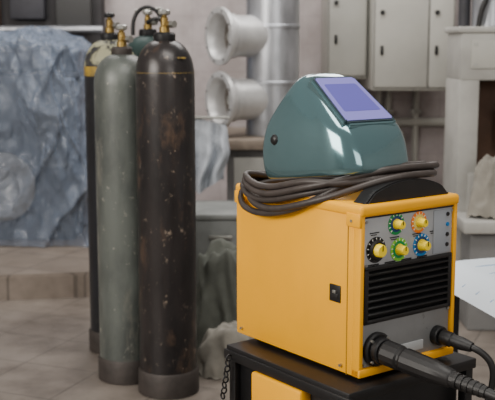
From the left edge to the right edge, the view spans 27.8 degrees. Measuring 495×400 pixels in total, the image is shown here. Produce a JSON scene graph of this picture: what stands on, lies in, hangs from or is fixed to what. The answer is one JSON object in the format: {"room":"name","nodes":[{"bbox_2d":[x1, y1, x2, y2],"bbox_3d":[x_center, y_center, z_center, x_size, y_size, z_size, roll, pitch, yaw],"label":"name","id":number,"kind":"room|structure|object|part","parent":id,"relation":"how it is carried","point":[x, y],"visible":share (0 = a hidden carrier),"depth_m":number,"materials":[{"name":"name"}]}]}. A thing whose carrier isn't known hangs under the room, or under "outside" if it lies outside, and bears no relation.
{"room":"metal workshop","nodes":[
{"label":"metal workshop","id":0,"kind":"room"},
{"bbox_2d":[195,116,229,193],"bbox_3d":[-0.250,0.029,5.649,0.300,1.000,0.114,0,9,0],"label":"hanging cloth","id":1,"kind":"object","parent":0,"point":[212,150],"visible":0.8,"depth_m":5.61,"materials":[{"name":"grey fabric"}]},
{"bbox_3d":[-0.250,-0.463,5.611,0.300,0.015,0.030,0,9,0],"label":"cloth rail","id":2,"kind":"part","parent":1,"relation":"part of","materials":[{"name":"silver metal"}]},
{"bbox_2d":[0,297,494,399],"bbox_3d":[0.000,0.986,3.089,8.000,0.100,8.800,0,9,0],"label":"floor","id":3,"kind":"structure","parent":0,"point":[45,353],"depth_m":4.52,"materials":[{"name":"tile"}]},
{"bbox_2d":[0,233,89,300],"bbox_3d":[-2.275,0.370,6.257,3.450,0.140,2.350,0,9,0],"label":"tiled step","id":4,"kind":"structure","parent":3,"relation":"on","point":[27,271],"depth_m":5.65,"materials":[{"name":"tile"}]},
{"bbox_2d":[0,26,91,246],"bbox_3d":[-1.702,-0.442,6.540,1.531,1.377,0.930,0,9,0],"label":"rock","id":5,"kind":"object","parent":4,"relation":"on","point":[43,165],"visible":0.74,"depth_m":6.33,"materials":[{"name":"grey stone"}]},
{"bbox_3d":[-1.250,-0.395,6.360,0.200,0.380,0.030,0,9,0],"label":"machine panel","id":6,"kind":"part","parent":5,"relation":"part of","materials":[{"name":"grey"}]},
{"bbox_2d":[84,12,133,353],"bbox_3d":[-0.612,-0.070,4.543,0.248,1.538,0.248,0,9,0],"label":"gas cylinder","id":7,"kind":"object","parent":3,"relation":"on","point":[101,48],"visible":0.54,"depth_m":4.45,"materials":[{"name":"black paint"}]},
{"bbox_2d":[94,24,139,384],"bbox_3d":[-0.510,0.021,4.153,0.248,1.478,0.248,0,9,0],"label":"gas cylinder","id":8,"kind":"object","parent":3,"relation":"on","point":[114,78],"visible":0.76,"depth_m":4.06,"materials":[{"name":"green metal"}]},
{"bbox_2d":[128,5,161,56],"bbox_3d":[-0.470,-0.135,4.817,0.248,1.582,0.248,0,9,0],"label":"gas cylinder","id":9,"kind":"object","parent":3,"relation":"on","point":[145,36],"visible":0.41,"depth_m":4.68,"materials":[{"name":"teal metal"}]},
{"bbox_2d":[135,9,198,399],"bbox_3d":[-0.322,0.020,3.981,0.248,1.533,0.248,0,9,0],"label":"gas cylinder","id":10,"kind":"object","parent":3,"relation":"on","point":[168,369],"visible":1,"depth_m":3.90,"materials":[{"name":"black paint"}]},
{"bbox_2d":[196,238,236,348],"bbox_3d":[-0.093,0.429,4.707,0.383,0.497,0.344,5,10,31],"label":"cloth","id":11,"kind":"object","parent":3,"relation":"on","point":[216,287],"visible":0.6,"depth_m":4.60,"materials":[{"name":"grey fabric"}]},
{"bbox_2d":[196,201,236,284],"bbox_3d":[-0.140,0.301,5.429,0.340,0.530,0.485,0,9,0],"label":"metal box","id":12,"kind":"object","parent":3,"relation":"on","point":[214,219],"visible":0.34,"depth_m":5.19,"materials":[{"name":"silver metal"}]},
{"bbox_3d":[-0.140,0.053,5.398,0.340,0.030,0.470,0,9,0],"label":"lid","id":13,"kind":"part","parent":12,"relation":"part of","materials":[{"name":"grey metal"}]},
{"bbox_3d":[-0.140,0.194,5.179,0.120,0.020,0.025,0,9,0],"label":"handle","id":14,"kind":"part","parent":12,"relation":"part of","materials":[{"name":"silver metal"}]},
{"bbox_2d":[197,321,254,379],"bbox_3d":[-0.089,0.636,4.306,0.300,0.212,0.248,5,10,28],"label":"pile","id":15,"kind":"object","parent":3,"relation":"on","point":[211,360],"visible":0.62,"depth_m":4.24,"materials":[{"name":"fabric"}]},
{"bbox_2d":[227,127,264,200],"bbox_3d":[0.210,0.011,6.226,0.820,0.858,0.900,0,9,0],"label":"bench","id":16,"kind":"object","parent":3,"relation":"on","point":[246,151],"visible":0.22,"depth_m":5.81,"materials":[{"name":"brown wood"}]},
{"bbox_3d":[0.060,-0.125,5.828,0.280,0.250,0.025,0,9,0],"label":"drawer","id":17,"kind":"part","parent":16,"relation":"part of","materials":[{"name":"paint"}]},
{"bbox_2d":[220,339,475,399],"bbox_3d":[0.271,0.696,2.805,0.492,0.560,0.590,-7,11,-36],"label":"cart","id":18,"kind":"object","parent":3,"relation":"on","point":[259,370],"visible":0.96,"depth_m":2.65,"materials":[{"name":"black paint"}]},
{"bbox_3d":[-0.033,0.646,2.864,0.028,0.440,0.028,-7,11,-36],"label":"leg","id":19,"kind":"part","parent":18,"relation":"part of","materials":[{"name":"black paint"}]},
{"bbox_3d":[0.088,0.566,2.670,0.042,0.178,0.210,-7,11,-36],"label":"drawer panel","id":20,"kind":"part","parent":18,"relation":"part of","materials":[{"name":"yellow paint"}]},
{"bbox_3d":[0.275,0.551,2.792,0.414,0.210,0.440,-7,11,-36],"label":"drawer","id":21,"kind":"part","parent":18,"relation":"part of","materials":[{"name":"black paint"}]},
{"bbox_2d":[235,178,494,399],"bbox_3d":[0.574,0.455,2.707,0.734,1.057,1.073,-7,11,-36],"label":"machine","id":22,"kind":"object","parent":18,"relation":"on","point":[361,284],"visible":0.98,"depth_m":2.58,"materials":[{"name":"yellow paint"}]},
{"bbox_2d":[263,73,408,178],"bbox_3d":[0.253,-0.194,2.670,0.286,0.286,0.353,-7,11,-36],"label":"mask","id":23,"kind":"object","parent":22,"relation":"on","point":[326,124],"visible":0.98,"depth_m":2.59,"materials":[{"name":"teal plastic"}]},
{"bbox_3d":[0.073,-0.162,2.690,0.016,0.030,0.030,-7,11,-36],"label":"pivot knob","id":24,"kind":"part","parent":23,"relation":"part of","materials":[{"name":"black plastic"}]},
{"bbox_2d":[238,161,439,215],"bbox_3d":[0.249,-0.038,2.726,0.392,0.160,0.488,-7,11,-36],"label":"cable","id":25,"kind":"object","parent":22,"relation":"on","point":[259,189],"visible":0.91,"depth_m":2.59,"materials":[{"name":"rubber"}]},
{"bbox_3d":[0.275,0.239,2.483,0.014,0.418,0.030,-7,11,-36],"label":"frame","id":26,"kind":"part","parent":22,"relation":"part of","materials":[{"name":"yellow paint"}]},
{"bbox_2d":[363,270,368,323],"bbox_3d":[0.290,0.239,2.489,0.014,0.144,0.020,-7,11,-36],"label":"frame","id":27,"kind":"object","parent":22,"relation":"attached to","point":[365,272],"depth_m":2.48,"materials":[{"name":"black plastic"}]},
{"bbox_2d":[363,332,389,366],"bbox_3d":[0.329,0.378,2.522,0.080,0.088,0.072,0,9,0],"label":"socket","id":28,"kind":"object","parent":22,"relation":"attached to","point":[375,344],"depth_m":2.50,"materials":[{"name":"black plastic"}]},
{"bbox_3d":[0.327,0.126,2.477,0.040,0.040,0.025,-7,11,-36],"label":"knob","id":29,"kind":"part","parent":22,"relation":"part of","materials":[{"name":"yellow plastic"}]},
{"bbox_3d":[0.382,0.062,2.510,0.027,0.027,0.025,-7,11,-36],"label":"knob","id":30,"kind":"part","parent":22,"relation":"part of","materials":[{"name":"yellow plastic"}]},
{"bbox_3d":[0.398,-0.030,2.563,0.310,0.054,0.050,-7,11,-36],"label":"handle","id":31,"kind":"part","parent":22,"relation":"part of","materials":[{"name":"black plastic"}]},
{"bbox_3d":[0.391,0.127,2.527,0.030,0.030,0.025,-7,11,-36],"label":"knob","id":32,"kind":"part","parent":22,"relation":"part of","materials":[{"name":"yellow plastic"}]},
{"bbox_3d":[0.409,0.419,2.612,0.349,0.022,0.032,-7,11,-36],"label":"frame","id":33,"kind":"part","parent":22,"relation":"part of","materials":[{"name":"yellow paint"}]},
{"bbox_3d":[0.408,0.351,2.603,0.321,0.120,0.016,-7,11,-36],"label":"panel","id":34,"kind":"part","parent":22,"relation":"part of","materials":[{"name":"grey metal"}]},
{"bbox_2d":[368,263,443,318],"bbox_3d":[0.406,0.224,2.586,0.321,0.140,0.010,-7,11,-36],"label":"vent","id":35,"kind":"object","parent":22,"relation":"attached to","point":[395,290],"depth_m":2.57,"materials":[{"name":"black plastic"}]},
{"bbox_2d":[363,302,449,325],"bbox_3d":[0.411,0.292,2.589,0.317,0.012,0.020,-7,11,-36],"label":"frame","id":36,"kind":"object","parent":22,"relation":"attached to","point":[416,310],"depth_m":2.58,"materials":[{"name":"black plastic"}]},
{"bbox_2d":[364,252,451,271],"bbox_3d":[0.411,0.158,2.568,0.317,0.012,0.020,-7,11,-36],"label":"frame","id":37,"kind":"object","parent":22,"relation":"attached to","point":[413,260],"depth_m":2.56,"materials":[{"name":"black plastic"}]},
{"bbox_3d":[0.408,0.092,2.562,0.321,0.135,0.018,-7,11,-36],"label":"control panel","id":38,"kind":"part","parent":22,"relation":"part of","materials":[{"name":"grey metal"}]},
{"bbox_3d":[0.410,0.028,2.550,0.321,0.006,0.022,-7,11,-36],"label":"panel trim","id":39,"kind":"part","parent":22,"relation":"part of","materials":[{"name":"black plastic"}]},
{"bbox_3d":[0.447,0.058,2.559,0.027,0.027,0.025,-7,11,-36],"label":"knob","id":40,"kind":"part","parent":22,"relation":"part of","materials":[{"name":"yellow plastic"}]},
{"bbox_3d":[0.456,0.117,2.575,0.031,0.031,0.025,-7,11,-36],"label":"knob","id":41,"kind":"part","parent":22,"relation":"part of","materials":[{"name":"yellow plastic"}]},
{"bbox_2d":[429,325,446,345],"bbox_3d":[0.508,0.360,2.660,0.052,0.052,0.024,-7,11,-36],"label":"socket","id":42,"kind":"object","parent":22,"relation":"attached to","point":[436,332],"depth_m":2.64,"materials":[{"name":"black paint"}]},
{"bbox_3d":[0.510,0.082,2.625,0.064,0.115,0.003,-7,11,-36],"label":"symbol panel","id":43,"kind":"part","parent":22,"relation":"part of","materials":[{"name":"grey metal"}]},
{"bbox_2d":[443,254,451,304],"bbox_3d":[0.532,0.211,2.668,0.014,0.144,0.020,-7,11,-36],"label":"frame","id":44,"kind":"object","parent":22,"relation":"attached to","point":[447,271],"depth_m":2.66,"materials":[{"name":"black plastic"}]},
{"bbox_3d":[0.542,0.208,2.682,0.014,0.418,0.030,-7,11,-36],"label":"frame","id":45,"kind":"part","parent":22,"relation":"part of","materials":[{"name":"yellow paint"}]},
{"bbox_3d":[0.593,0.664,2.747,0.028,0.440,0.028,-7,11,-36],"label":"leg","id":46,"kind":"part","parent":18,"relation":"part of","materials":[{"name":"black paint"}]},
{"bbox_2d":[453,295,459,394],"bbox_3d":[1.127,0.558,3.558,0.670,0.600,0.550,-3,9,-20],"label":"side table","id":47,"kind":"object","parent":3,"relation":"on","point":[456,298],"visible":0.06,"depth_m":3.65,"materials":[{"name":"metal"}]},
{"bbox_2d":[455,258,494,316],"bbox_3d":[0.993,0.281,3.428,0.600,0.091,0.420,-3,9,-20],"label":"drawing sheet","id":48,"kind":"object","parent":47,"relation":"on","point":[474,278],"visible":0.92,"depth_m":3.37,"materials":[{"name":"white paper"}]},
{"bbox_2d":[443,0,494,329],"bbox_3d":[1.627,-0.479,5.016,1.185,2.200,0.660,0,9,0],"label":"fireplace","id":49,"kind":"object","parent":3,"relation":"on","point":[469,138],"visible":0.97,"depth_m":5.00,"materials":[{"name":"paint"}]},
{"bbox_3d":[1.120,-1.244,5.119,0.060,0.720,0.060,0,9,0],"label":"post","id":50,"kind":"part","parent":49,"relation":"part of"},
{"bbox_2d":[457,212,494,233],"bbox_3d":[1.617,0.108,4.951,1.165,0.060,0.350,0,9,0],"label":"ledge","id":51,"kind":"object","parent":49,"relation":"on","point":[468,223],"depth_m":4.79,"materials":[{"name":"paint"}]},
{"bbox_3d":[1.240,-0.999,5.107,0.180,0.240,0.180,0,9,0],"label":"motor","id":52,"kind":"part","parent":49,"relation":"part of","materials":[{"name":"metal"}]},
{"bbox_3d":[1.353,-0.720,4.941,0.495,0.140,0.015,0,9,0],"label":"housing plate","id":53,"kind":"part","parent":49,"relation":"part of","materials":[{"name":"paint"}]},
{"bbox_2d":[85,0,471,200],"bbox_3d":[0.000,-1.285,7.264,8.000,3.300,0.150,0,9,0],"label":"wall","id":54,"kind":"structure","parent":0,"point":[191,16],"depth_m":7.23,"materials":[{"name":"paint"}]},
{"bbox_2d":[0,0,104,71],"bbox_3d":[-1.900,-1.446,6.993,1.800,1.100,0.315,0,9,0],"label":"equipment rack","id":55,"kind":"object","parent":54,"relation":"attached to","point":[85,18],"visible":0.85,"depth_m":6.89,"materials":[{"name":"metal"}]},
{"bbox_2d":[205,0,299,135],"bbox_3d":[0.031,-1.608,6.333,0.569,2.305,1.570,0,9,0],"label":"ventilation duct","id":56,"kind":"object","parent":54,"relation":"attached to","point":[267,35],"visible":0.93,"depth_m":5.84,"materials":[{"name":"metal"}]},
{"bbox_2d":[321,0,367,78],"bbox_3d":[0.665,-1.312,6.885,0.270,0.930,0.580,0,9,0],"label":"upper cabinet","id":57,"kind":"object","parent":54,"relation":"attached to","point":[344,23],"visible":0.83,"depth_m":6.65,"materials":[{"name":"metal"}]},
{"bbox_2d":[359,0,455,90],"bbox_3d":[1.075,-1.262,6.792,0.530,1.000,0.780,0,9,0],"label":"upper cabinet","id":58,"kind":"object","parent":54,"relation":"attached to","point":[407,40],"visible":0.88,"depth_m":6.45,"materials":[{"name":"metal"}]},
{"bbox_3d":[0.994,-1.206,6.428,0.344,0.960,0.018,0,9,0],"label":"door","id":59,"kind":"part","parent":58,"relation":"part of","materials":[{"name":"paint"}]},
{"bbox_3d":[1.251,-1.206,6.428,0.154,0.960,0.018,0,9,0],"label":"door","id":60,"kind":"part","parent":58,"relation":"part of","materials":[{"name":"paint"}]},
{"bbox_2d":[376,91,444,161],"bbox_3d":[1.550,-0.270,7.273,1.300,1.090,0.135,0,9,0],"label":"conduit pipes","id":61,"kind":"object","parent":54,"relation":"attached to","point":[415,121],"visible":0.26,"depth_m":7.23,"materials":[{"name":"metal"}]}
]}

